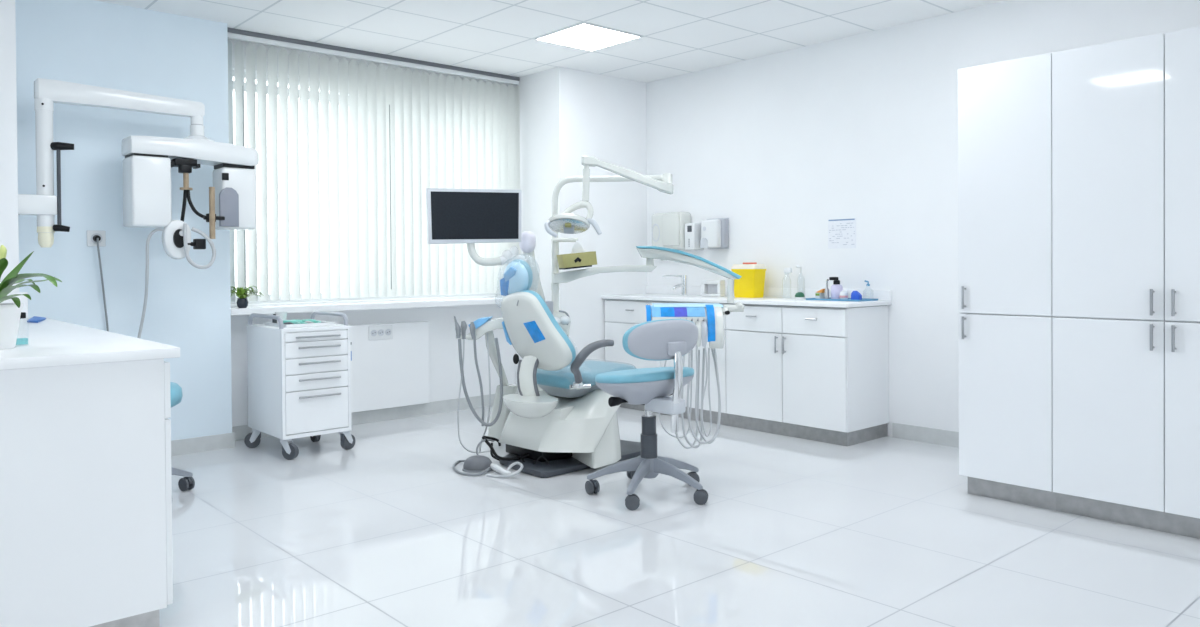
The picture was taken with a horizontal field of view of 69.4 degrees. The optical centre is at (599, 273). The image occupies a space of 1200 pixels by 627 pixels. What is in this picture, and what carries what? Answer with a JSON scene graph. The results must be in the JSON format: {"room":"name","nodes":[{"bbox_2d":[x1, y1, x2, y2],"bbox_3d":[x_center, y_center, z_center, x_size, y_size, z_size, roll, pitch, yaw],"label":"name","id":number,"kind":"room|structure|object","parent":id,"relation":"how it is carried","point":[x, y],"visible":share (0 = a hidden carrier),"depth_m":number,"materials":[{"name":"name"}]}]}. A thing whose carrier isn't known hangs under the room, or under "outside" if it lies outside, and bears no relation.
{"room":"dental clinic","nodes":[
{"label":"dental clinic","id":0,"kind":"room"},
{"bbox_2d":[0,0,18,292],"bbox_3d":[-3.323,-0.223,4.370,0.595,2.700,0.450,-1,1,-42],"label":"wall pier","id":1,"kind":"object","parent":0,"point":[9,231],"visible":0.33,"depth_m":4.37,"materials":[{"name":"paint"}]},
{"bbox_2d":[15,0,231,440],"bbox_3d":[-3.803,-0.221,4.512,3.505,2.700,0.400,-1,1,-42],"label":"wall","id":2,"kind":"structure","parent":0,"point":[87,42],"depth_m":5.13,"materials":[{"name":"blue paint"}]},
{"bbox_2d":[87,230,105,245],"bbox_3d":[-2.916,-0.205,5.020,0.096,0.092,0.018,-1,1,-42],"label":"power socket","id":3,"kind":"object","parent":2,"relation":"attached to","point":[90,233],"visible":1,"depth_m":5.01,"materials":[{"name":"white plastic"}]},
{"bbox_2d":[93,235,108,331],"bbox_3d":[-2.892,0.453,5.007,0.205,1.359,0.046,-1,1,-42],"label":"lead","id":4,"kind":"object","parent":3,"relation":"hanging from","point":[96,238],"visible":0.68,"depth_m":5.01,"materials":[{"name":"black plastic"}]},
{"bbox_2d":[18,78,257,337],"bbox_3d":[-2.623,0.035,4.986,1.241,2.142,0.414,-1,1,-34],"label":"dental x-ray machine","id":5,"kind":"object","parent":2,"relation":"attached to","point":[148,162],"visible":0.97,"depth_m":4.89,"materials":[{"name":"white plastic"}]},
{"bbox_2d":[171,432,234,455],"bbox_3d":[-2.785,1.068,5.146,1.197,0.093,0.012,-1,1,-42],"label":"baseboard","id":6,"kind":"structure","parent":2,"relation":"attached to","point":[220,441],"depth_m":5.41,"materials":[{"name":"tile"}]},
{"bbox_2d":[229,39,514,426],"bbox_3d":[-1.672,-0.258,6.537,2.370,2.700,0.200,-1,1,-42],"label":"wall","id":7,"kind":"structure","parent":0,"point":[444,365],"depth_m":6.75,"materials":[{"name":"paint"}]},
{"bbox_2d":[232,394,494,440],"bbox_3d":[-1.588,1.045,6.475,2.358,0.095,0.012,-1,1,-42],"label":"baseboard","id":8,"kind":"structure","parent":7,"relation":"attached to","point":[450,405],"depth_m":6.58,"materials":[{"name":"tile"}]},
{"bbox_2d":[231,70,500,304],"bbox_3d":[-1.692,-0.593,6.537,2.240,1.570,0.070,-1,1,-42],"label":"window","id":9,"kind":"structure","parent":7,"relation":"in","point":[487,294],"depth_m":6.21,"materials":[{"name":"white plastic"}]},
{"bbox_2d":[227,27,520,301],"bbox_3d":[-1.543,-0.720,6.398,2.361,1.775,0.100,-1,1,-42],"label":"vertical blind","id":10,"kind":"object","parent":9,"relation":"attached to","point":[417,132],"visible":0.88,"depth_m":6.27,"materials":[{"name":"white fabric"}]},
{"bbox_2d":[231,297,503,315],"bbox_3d":[-1.563,0.230,6.422,2.370,0.045,0.280,-1,1,-42],"label":"window sill","id":11,"kind":"structure","parent":7,"relation":"attached to","point":[235,311],"depth_m":6.16,"materials":[{"name":"white laminate"}]},
{"bbox_2d":[230,286,263,307],"bbox_3d":[-2.319,0.150,5.614,0.290,0.143,0.071,-1,1,-42],"label":"potted plant","id":12,"kind":"object","parent":11,"relation":"on","point":[242,301],"visible":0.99,"depth_m":5.60,"materials":[{"name":"green plant"}]},
{"bbox_2d":[369,325,392,339],"bbox_3d":[-1.607,0.431,6.361,0.190,0.100,0.014,-1,1,-42],"label":"power socket","id":13,"kind":"object","parent":7,"relation":"attached to","point":[375,332],"visible":1,"depth_m":6.36,"materials":[{"name":"white plastic"}]},
{"bbox_2d":[371,330,376,335],"bbox_3d":[-1.649,0.431,6.321,0.047,0.048,0.006,-1,1,-42],"label":"outlet","id":14,"kind":"object","parent":13,"relation":"attached to","point":[373,332],"depth_m":6.32,"materials":[{"name":"grey plastic"}]},
{"bbox_2d":[378,329,383,335],"bbox_3d":[-1.606,0.431,6.359,0.047,0.048,0.006,-1,1,-42],"label":"outlet","id":15,"kind":"object","parent":13,"relation":"attached to","point":[380,331],"depth_m":6.36,"materials":[{"name":"grey plastic"}]},
{"bbox_2d":[350,321,429,412],"bbox_3d":[-1.748,0.683,6.293,1.120,0.625,0.070,-1,1,-42],"label":"panel","id":16,"kind":"object","parent":7,"relation":"attached to","point":[394,372],"depth_m":6.43,"materials":[{"name":"paint"}]},
{"bbox_2d":[426,188,544,390],"bbox_3d":[-0.655,0.298,5.487,0.899,1.659,0.227,-1,1,-42],"label":"monitor","id":17,"kind":"object","parent":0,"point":[454,216],"visible":0.87,"depth_m":5.37,"materials":[{"name":"grey plastic"}]},
{"bbox_2d":[95,0,1004,82],"bbox_3d":[-0.039,-1.631,2.899,7.030,0.100,7.800,-1,1,-42],"label":"ceiling","id":18,"kind":"structure","parent":0,"point":[680,37],"depth_m":5.58,"materials":[{"name":"tile"}]},
{"bbox_2d":[534,22,642,51],"bbox_3d":[-0.082,-1.609,5.913,0.525,0.006,0.525,-1,1,-42],"label":"recessed light","id":19,"kind":"object","parent":18,"relation":"in","point":[583,36],"visible":1,"depth_m":5.90,"materials":[{"name":"white plastic"}]},
{"bbox_2d":[513,67,646,393],"bbox_3d":[-0.225,-0.277,7.410,0.955,2.700,0.815,-1,1,-42],"label":"wall column","id":20,"kind":"structure","parent":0,"point":[566,114],"depth_m":7.04,"materials":[{"name":"paint"}]},
{"bbox_2d":[159,406,1199,626],"bbox_3d":[-0.019,1.169,2.929,7.030,0.100,7.800,-1,1,-42],"label":"floor","id":21,"kind":"structure","parent":0,"point":[381,531],"depth_m":3.56,"materials":[{"name":"tile"}]},
{"bbox_2d":[0,359,172,626],"bbox_3d":[-2.334,0.698,3.373,0.629,0.866,2.280,-1,1,-42],"label":"base cabinet","id":22,"kind":"object","parent":21,"relation":"on","point":[86,480],"visible":0.78,"depth_m":2.57,"materials":[{"name":"white laminate"}]},
{"bbox_2d":[0,292,179,369],"bbox_3d":[-2.342,0.181,3.372,0.668,0.162,2.336,-1,1,-42],"label":"countertop","id":23,"kind":"structure","parent":22,"relation":"on","point":[48,342],"depth_m":2.75,"materials":[{"name":"white laminate"}]},
{"bbox_2d":[20,312,25,318],"bbox_3d":[-1.871,0.178,2.803,0.026,0.108,0.034,0,1,28],"label":"bottle","id":24,"kind":"object","parent":23,"relation":"on","point":[23,314],"visible":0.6,"depth_m":2.80,"materials":[{"name":"clear plastic"}]},
{"bbox_2d":[0,245,61,349],"bbox_3d":[-1.842,0.073,2.650,0.285,0.322,0.778,-1,1,-42],"label":"potted plant","id":25,"kind":"object","parent":23,"relation":"on","point":[10,313],"visible":1,"depth_m":2.63,"materials":[{"name":"green plant"}]},
{"bbox_2d":[27,316,45,322],"bbox_3d":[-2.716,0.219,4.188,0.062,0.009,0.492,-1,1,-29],"label":"notepad","id":26,"kind":"object","parent":23,"relation":"on","point":[35,319],"visible":1,"depth_m":4.09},
{"bbox_2d":[170,382,194,490],"bbox_3d":[-2.331,0.834,4.289,0.602,0.574,0.636,-1,1,-42],"label":"stool","id":27,"kind":"object","parent":21,"relation":"on","point":[187,482],"visible":0.11,"depth_m":4.42,"materials":[{"name":"teal leather"}]},
{"bbox_2d":[170,382,182,406],"bbox_3d":[-2.339,0.604,4.264,0.516,0.114,0.516,-1,1,-42],"label":"seat cushion","id":28,"kind":"object","parent":27,"relation":"on","point":[176,395],"depth_m":4.27,"materials":[{"name":"leather"}]},
{"bbox_2d":[244,311,354,459],"bbox_3d":[-1.895,0.675,5.475,0.525,0.859,0.608,-1,1,-42],"label":"trolley","id":29,"kind":"object","parent":21,"relation":"on","point":[299,378],"visible":0.98,"depth_m":5.28,"materials":[{"name":"metal"}]},
{"bbox_2d":[264,320,334,327],"bbox_3d":[-1.892,0.313,5.461,0.310,0.019,0.360,-1,1,-42],"label":"tray","id":30,"kind":"object","parent":29,"relation":"on","point":[327,323],"visible":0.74,"depth_m":5.34,"materials":[{"name":"white plastic"}]},
{"bbox_2d":[275,312,286,322],"bbox_3d":[-2.022,0.280,5.494,0.074,0.075,0.074,-1,1,-42],"label":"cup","id":31,"kind":"object","parent":30,"relation":"on","point":[283,315],"visible":0.53,"depth_m":5.47,"materials":[{"name":"white plastic"}]},
{"bbox_2d":[283,320,295,323],"bbox_3d":[-1.966,0.305,5.476,0.110,0.024,0.064,0,1,30],"label":"pouch","id":32,"kind":"object","parent":30,"relation":"on","point":[284,321],"visible":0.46,"depth_m":5.46,"materials":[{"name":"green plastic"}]},
{"bbox_2d":[452,455,522,477],"bbox_3d":[-0.662,1.063,4.818,0.551,0.084,0.213,0,1,36],"label":"foot pedal","id":33,"kind":"object","parent":21,"relation":"on","point":[475,465],"visible":1,"depth_m":4.82,"materials":[{"name":"grey plastic"}]},
{"bbox_2d":[476,259,640,477],"bbox_3d":[-0.118,0.491,5.094,1.098,1.219,0.692,-1,1,-42],"label":"dental chair","id":34,"kind":"object","parent":21,"relation":"on","point":[569,425],"visible":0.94,"depth_m":4.83,"materials":[{"name":"grey plastic"}]},
{"bbox_2d":[454,316,517,452],"bbox_3d":[-0.640,0.652,5.341,0.270,0.818,0.612,0,1,19],"label":"dental suction hoses","id":35,"kind":"object","parent":34,"relation":"attached to","point":[480,327],"visible":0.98,"depth_m":5.14,"materials":[{"name":"grey plastic"}]},
{"bbox_2d":[510,259,532,289],"bbox_3d":[-0.464,0.024,4.885,0.100,0.212,0.239,-1,1,-42],"label":"cushion","id":36,"kind":"object","parent":34,"relation":"on","point":[521,276],"depth_m":4.80,"materials":[{"name":"teal plastic"}]},
{"bbox_2d":[503,394,557,417],"bbox_3d":[-0.388,0.743,4.818,0.260,0.107,0.380,-1,1,-42],"label":"bowl","id":37,"kind":"object","parent":34,"relation":"on","point":[519,405],"depth_m":4.73,"materials":[{"name":"beige ceramic"}]},
{"bbox_2d":[518,290,575,366],"bbox_3d":[-0.345,0.314,4.864,0.206,0.451,0.515,-1,1,-42],"label":"backrest","id":38,"kind":"object","parent":34,"relation":"on","point":[542,342],"depth_m":4.76,"materials":[{"name":"white plastic"}]},
{"bbox_2d":[545,238,743,448],"bbox_3d":[0.207,0.430,5.320,1.329,1.323,0.552,0,1,44],"label":"dental delivery unit","id":39,"kind":"object","parent":21,"relation":"on","point":[706,316],"visible":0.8,"depth_m":4.98,"materials":[{"name":"white plastic"}]},
{"bbox_2d":[557,241,596,269],"bbox_3d":[-0.146,-0.121,5.517,0.271,0.186,0.112,-1,1,-30],"label":"tissue box","id":40,"kind":"object","parent":39,"relation":"on","point":[578,258],"visible":1,"depth_m":5.48,"materials":[{"name":"yellow cardboard"}]},
{"bbox_2d":[544,155,672,238],"bbox_3d":[0.064,-0.477,5.428,0.805,0.509,0.427,0,1,0],"label":"light","id":41,"kind":"object","parent":39,"relation":"attached to","point":[566,222],"visible":1,"depth_m":5.36,"materials":[{"name":"white plastic"}]},
{"bbox_2d":[646,279,743,348],"bbox_3d":[0.497,0.227,5.030,0.546,0.391,0.490,-1,1,-42],"label":"tray","id":42,"kind":"object","parent":39,"relation":"on","point":[706,316],"depth_m":4.91,"materials":[{"name":"white plastic"}]},
{"bbox_2d":[585,319,707,510],"bbox_3d":[0.265,0.658,4.325,0.630,0.888,0.625,-1,1,-42],"label":"stool","id":43,"kind":"object","parent":21,"relation":"on","point":[664,339],"visible":1,"depth_m":4.16,"materials":[{"name":"grey plastic"}]},
{"bbox_2d":[595,367,693,383],"bbox_3d":[0.215,0.503,4.315,0.513,0.073,0.410,-1,1,-42],"label":"seat cushion","id":44,"kind":"object","parent":43,"relation":"on","point":[657,375],"depth_m":4.14,"materials":[{"name":"teal leather"}]},
{"bbox_2d":[622,319,694,360],"bbox_3d":[0.315,0.314,4.172,0.510,0.196,0.075,-1,1,-42],"label":"backrest cushion","id":45,"kind":"object","parent":43,"relation":"on","point":[649,340],"depth_m":4.07,"materials":[{"name":"grey plastic"}]},
{"bbox_2d":[605,299,728,425],"bbox_3d":[0.641,0.641,6.761,0.539,0.866,1.280,-1,1,-42],"label":"base cabinet","id":46,"kind":"object","parent":21,"relation":"on","point":[620,315],"visible":0.37,"depth_m":6.65,"materials":[{"name":"white laminate"}]},
{"bbox_2d":[602,286,891,307],"bbox_3d":[0.968,0.158,6.393,0.530,0.102,2.288,-1,1,-42],"label":"countertop","id":47,"kind":"structure","parent":46,"relation":"on","point":[772,296],"depth_m":6.20,"materials":[{"name":"white laminate"}]},
{"bbox_2d":[662,275,687,295],"bbox_3d":[0.573,0.090,6.829,0.178,0.166,0.202,-1,1,-42],"label":"tap","id":48,"kind":"object","parent":47,"relation":"on","point":[683,284],"visible":1,"depth_m":6.80,"materials":[{"name":"silver metal"}]},
{"bbox_2d":[701,280,724,296],"bbox_3d":[0.870,0.110,6.661,0.060,0.125,0.190,-1,1,-42],"label":"napkin holder","id":49,"kind":"object","parent":47,"relation":"on","point":[715,288],"visible":1,"depth_m":6.65,"materials":[{"name":"white plastic"}]},
{"bbox_2d":[731,262,765,297],"bbox_3d":[1.099,0.045,6.403,0.154,0.258,0.222,-1,1,-42],"label":"sharps container","id":50,"kind":"object","parent":47,"relation":"on","point":[751,283],"visible":0.98,"depth_m":6.34,"materials":[{"name":"yellow plastic"}]},
{"bbox_2d":[784,268,791,276],"bbox_3d":[1.337,0.067,6.195,0.064,0.215,0.072,-1,1,-42],"label":"pump dispenser","id":51,"kind":"object","parent":47,"relation":"on","point":[786,270],"visible":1,"depth_m":6.17,"materials":[{"name":"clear plastic"}]},
{"bbox_2d":[795,292,804,299],"bbox_3d":[1.379,0.151,5.983,0.068,0.051,0.068,-1,1,-42],"label":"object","id":52,"kind":"object","parent":47,"relation":"on","point":[799,295],"visible":1,"depth_m":5.96,"materials":[{"name":"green plastic"}]},
{"bbox_2d":[806,297,877,301],"bbox_3d":[1.616,0.171,5.799,0.230,0.012,0.410,-1,1,-42],"label":"tray","id":53,"kind":"object","parent":47,"relation":"on","point":[824,299],"visible":0.78,"depth_m":5.71,"materials":[{"name":"plastic"}]},
{"bbox_2d":[815,289,824,298],"bbox_3d":[1.509,0.136,5.918,0.052,0.070,0.060,-1,1,-42],"label":"pack","id":54,"kind":"object","parent":53,"relation":"on","point":[820,294],"visible":1,"depth_m":5.91,"materials":[{"name":"white plastic"}]},
{"bbox_2d":[825,279,828,298],"bbox_3d":[1.539,0.103,5.877,0.032,0.136,0.034,-1,1,-42],"label":"pump bottle","id":55,"kind":"object","parent":53,"relation":"on","point":[827,280],"visible":0.84,"depth_m":5.86,"materials":[{"name":"plastic"}]},
{"bbox_2d":[829,277,842,298],"bbox_3d":[1.592,0.096,5.833,0.076,0.150,0.078,-1,1,-42],"label":"bottle","id":56,"kind":"object","parent":53,"relation":"on","point":[836,288],"visible":0.85,"depth_m":5.81,"materials":[{"name":"plastic"}]},
{"bbox_2d":[839,291,847,298],"bbox_3d":[1.619,0.141,5.758,0.056,0.060,0.056,-1,1,-42],"label":"jar","id":57,"kind":"object","parent":53,"relation":"on","point":[843,294],"visible":0.85,"depth_m":5.74,"materials":[{"name":"white plastic"}]},
{"bbox_2d":[851,291,861,299],"bbox_3d":[1.685,0.142,5.698,0.044,0.060,0.060,-1,1,-42],"label":"tub","id":58,"kind":"object","parent":53,"relation":"on","point":[855,295],"visible":0.96,"depth_m":5.68,"materials":[{"name":"plastic"}]},
{"bbox_2d":[726,304,888,445],"bbox_3d":[1.388,0.644,5.919,0.539,0.866,0.968,-1,1,-42],"label":"base cabinet","id":59,"kind":"object","parent":21,"relation":"on","point":[809,373],"visible":0.98,"depth_m":5.66,"materials":[{"name":"white laminate"}]},
{"bbox_2d":[958,53,1055,510],"bbox_3d":[2.300,0.036,4.463,1.092,2.100,0.440,-1,1,-42],"label":"tall cabinet","id":60,"kind":"object","parent":21,"relation":"on","point":[1005,317],"visible":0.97,"depth_m":4.11,"materials":[{"name":"white laminate"}]},
{"bbox_2d":[1052,27,1199,538],"bbox_3d":[2.742,0.039,3.965,1.092,2.100,0.892,-1,1,-42],"label":"tall cabinet","id":61,"kind":"object","parent":21,"relation":"on","point":[1126,113],"visible":1,"depth_m":3.73,"materials":[{"name":"white laminate"}]},
{"bbox_2d":[646,0,1199,436],"bbox_3d":[2.525,-0.273,5.181,0.200,2.700,7.800,-1,1,-42],"label":"wall","id":62,"kind":"structure","parent":0,"point":[863,127],"depth_m":5.82,"materials":[{"name":"paint"}]},
{"bbox_2d":[652,212,690,249],"bbox_3d":[0.580,-0.350,7.114,0.142,0.304,0.355,-1,1,-42],"label":"dispenser","id":63,"kind":"object","parent":62,"relation":"attached to","point":[668,229],"visible":0.8,"depth_m":7.03,"materials":[{"name":"white plastic"}]},
{"bbox_2d":[685,223,703,249],"bbox_3d":[0.753,-0.299,6.934,0.124,0.216,0.105,-1,1,-42],"label":"soap dispenser","id":64,"kind":"object","parent":62,"relation":"attached to","point":[692,230],"visible":0.91,"depth_m":6.89,"materials":[{"name":"white plastic"}]},
{"bbox_2d":[700,218,728,248],"bbox_3d":[0.894,-0.316,6.774,0.124,0.241,0.200,-1,1,-42],"label":"dispenser","id":65,"kind":"object","parent":62,"relation":"attached to","point":[714,232],"visible":1,"depth_m":6.72,"materials":[{"name":"white plastic"}]},
{"bbox_2d":[646,286,891,300],"bbox_3d":[1.158,0.138,6.562,0.022,0.068,2.288,-1,1,-42],"label":"backsplash","id":66,"kind":"structure","parent":62,"relation":"attached to","point":[886,295],"depth_m":6.33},
{"bbox_2d":[828,218,855,248],"bbox_3d":[1.671,-0.278,5.989,0.006,0.205,0.220,-1,1,-42],"label":"paper notice","id":67,"kind":"object","parent":62,"relation":"attached to","point":[841,232],"visible":1,"depth_m":5.99,"materials":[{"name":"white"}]},
{"bbox_2d":[892,423,958,447],"bbox_3d":[2.239,1.030,5.367,0.012,0.095,0.930,-1,1,-42],"label":"baseboard","id":68,"kind":"structure","parent":62,"relation":"attached to","point":[903,431],"depth_m":5.54,"materials":[{"name":"tile"}]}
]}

